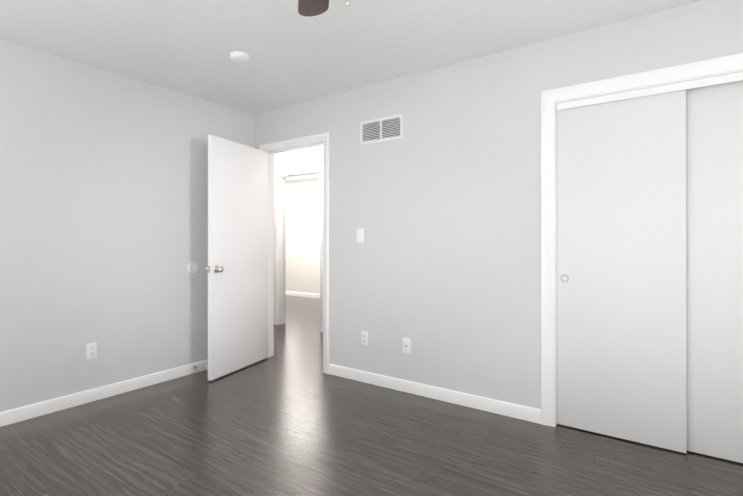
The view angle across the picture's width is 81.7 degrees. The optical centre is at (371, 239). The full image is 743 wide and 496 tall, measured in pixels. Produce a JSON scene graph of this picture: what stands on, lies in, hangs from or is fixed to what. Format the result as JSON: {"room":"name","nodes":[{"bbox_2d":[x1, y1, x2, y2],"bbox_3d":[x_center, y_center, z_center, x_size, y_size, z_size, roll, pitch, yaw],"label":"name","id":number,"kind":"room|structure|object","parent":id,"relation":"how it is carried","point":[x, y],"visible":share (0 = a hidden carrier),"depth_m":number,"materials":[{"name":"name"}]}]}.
{"room":"empty bedroom","nodes":[
{"label":"empty bedroom","id":0,"kind":"room"},
{"bbox_2d":[0,38,254,411],"bbox_3d":[-2.289,-0.046,2.872,0.120,2.440,3.680,0,0,35],"label":"wall","id":1,"kind":"structure","parent":0,"point":[103,209],"depth_m":3.16,"materials":[{"name":"grey paint"}]},
{"bbox_2d":[86,342,96,359],"bbox_3d":[-2.032,0.808,3.123,0.009,0.115,0.070,0,0,35],"label":"outlet","id":2,"kind":"object","parent":1,"relation":"attached to","point":[91,350],"visible":1,"depth_m":3.12,"materials":[{"name":"white plastic"}]},
{"bbox_2d":[0,359,207,426],"bbox_3d":[-2.200,1.130,2.881,0.013,0.088,3.560,0,0,35],"label":"baseboard","id":3,"kind":"structure","parent":1,"relation":"attached to","point":[15,415],"depth_m":3.13,"materials":[{"name":"white wood"}]},
{"bbox_2d":[188,262,197,272],"bbox_3d":[-1.568,0.246,3.782,0.010,0.100,0.100,0,0,35],"label":"bumper cover","id":4,"kind":"object","parent":1,"relation":"attached to","point":[192,267],"visible":1,"depth_m":3.78,"materials":[{"name":"white rubber"}]},
{"bbox_2d":[274,145,322,323],"bbox_3d":[-1.612,-0.040,6.248,6.300,2.440,0.120,0,0,35],"label":"wall","id":5,"kind":"structure","parent":0,"point":[309,157],"depth_m":5.76,"materials":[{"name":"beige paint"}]},
{"bbox_2d":[275,166,322,331],"bbox_3d":[-0.933,0.121,5.770,0.894,2.117,0.152,0,0,35],"label":"door frame","id":6,"kind":"structure","parent":5,"relation":"attached to","point":[280,246],"depth_m":5.95,"materials":[{"name":"white wood"}]},
{"bbox_2d":[286,177,319,293],"bbox_3d":[-0.259,-0.036,8.169,6.300,2.440,0.120,0,0,35],"label":"wall","id":7,"kind":"structure","parent":0,"point":[303,235],"depth_m":8.91,"materials":[{"name":"paint"}]},
{"bbox_2d":[286,291,319,298],"bbox_3d":[-0.297,1.140,8.113,6.300,0.088,0.013,0,0,35],"label":"baseboard","id":8,"kind":"structure","parent":7,"relation":"attached to","point":[302,294],"depth_m":8.89,"materials":[{"name":"white wood"}]},
{"bbox_2d":[0,0,702,180],"bbox_3d":[-1.006,-1.314,4.246,9.840,0.100,7.400,0,0,35],"label":"ceiling","id":9,"kind":"structure","parent":0,"point":[187,47],"depth_m":2.68,"materials":[{"name":"white paint"}]},
{"bbox_2d":[230,51,249,62],"bbox_3d":[-0.903,-1.247,2.950,0.136,0.038,0.136,0,0,35],"label":"smoke detector","id":10,"kind":"object","parent":9,"relation":"attached to","point":[239,57],"visible":1,"depth_m":2.91,"materials":[{"name":"white plastic"}]},
{"bbox_2d":[298,0,349,16],"bbox_3d":[-0.177,-1.044,1.450,1.251,0.450,1.248,0,0,35],"label":"ceiling fan","id":11,"kind":"object","parent":9,"relation":"hanging from","point":[308,8],"visible":1,"depth_m":2.05,"materials":[{"name":"brown metal"}]},
{"bbox_2d":[0,295,742,495],"bbox_3d":[-1.006,1.226,4.241,9.840,0.100,7.400,0,0,35],"label":"floor","id":12,"kind":"structure","parent":0,"point":[289,418],"depth_m":2.41,"materials":[{"name":"wood"}]},
{"bbox_2d":[255,0,742,408],"bbox_3d":[0.514,-0.045,3.222,4.300,2.440,0.120,0,0,35],"label":"wall","id":13,"kind":"structure","parent":0,"point":[439,202],"depth_m":3.07,"materials":[{"name":"grey paint"}]},
{"bbox_2d":[205,135,267,380],"bbox_3d":[-1.188,0.149,3.904,0.167,2.030,0.775,0,0,23],"label":"bedroom door","id":14,"kind":"structure","parent":13,"relation":"in","point":[236,268],"depth_m":3.83,"materials":[{"name":"white paint"}]},
{"bbox_2d":[259,132,328,373],"bbox_3d":[-0.711,0.118,4.084,0.909,2.117,0.152,0,0,35],"label":"door frame","id":15,"kind":"structure","parent":13,"relation":"attached to","point":[271,149],"depth_m":3.96,"materials":[{"name":"white wood"}]},
{"bbox_2d":[357,229,363,241],"bbox_3d":[-0.098,-0.035,3.569,0.070,0.115,0.017,0,0,35],"label":"switch plate","id":16,"kind":"object","parent":13,"relation":"attached to","point":[360,235],"visible":1,"depth_m":3.57,"materials":[{"name":"white plastic"}]},
{"bbox_2d":[361,331,367,345],"bbox_3d":[-0.059,0.815,3.545,0.070,0.115,0.009,0,0,35],"label":"outlet","id":17,"kind":"object","parent":13,"relation":"attached to","point":[364,337],"visible":1,"depth_m":3.54,"materials":[{"name":"white plastic"}]},
{"bbox_2d":[360,114,402,144],"bbox_3d":[0.075,-0.882,3.453,0.410,0.190,0.011,0,0,35],"label":"air vent","id":18,"kind":"object","parent":13,"relation":"in","point":[389,128],"visible":1,"depth_m":3.45,"materials":[{"name":"white metal"}]},
{"bbox_2d":[403,338,410,353],"bbox_3d":[0.270,0.819,3.310,0.070,0.115,0.014,0,0,35],"label":"electrical outlet plate","id":19,"kind":"object","parent":13,"relation":"attached to","point":[406,345],"visible":1,"depth_m":3.31,"materials":[{"name":"white plastic"}]},
{"bbox_2d":[329,364,540,423],"bbox_3d":[0.356,1.131,3.250,1.778,0.088,0.013,0,0,35],"label":"baseboard","id":20,"kind":"structure","parent":13,"relation":"attached to","point":[526,413],"depth_m":3.12,"materials":[{"name":"white wood"}]},
{"bbox_2d":[557,90,686,452],"bbox_3d":[1.453,0.156,2.543,0.662,2.018,0.037,0,0,35],"label":"sliding door","id":21,"kind":"structure","parent":13,"relation":"in","point":[621,269],"depth_m":2.51,"materials":[{"name":"white paint"}]},
{"bbox_2d":[541,53,742,426],"bbox_3d":[1.719,0.113,2.363,1.478,2.119,0.139,0,0,35],"label":"trim","id":22,"kind":"structure","parent":13,"relation":"attached to","point":[686,72],"depth_m":2.70,"materials":[{"name":"white wood"}]},
{"bbox_2d":[556,72,742,109],"bbox_3d":[1.728,-0.838,2.378,1.302,0.042,0.095,0,0,35],"label":"trim","id":23,"kind":"structure","parent":13,"relation":"attached to","point":[733,77],"depth_m":2.42,"materials":[{"name":"white wood"}]},
{"bbox_2d":[686,80,742,462],"bbox_3d":[1.997,0.156,2.211,0.674,2.018,0.037,0,0,35],"label":"sliding door","id":24,"kind":"structure","parent":13,"relation":"in","point":[714,260],"depth_m":2.30,"materials":[{"name":"white paint"}]}
]}

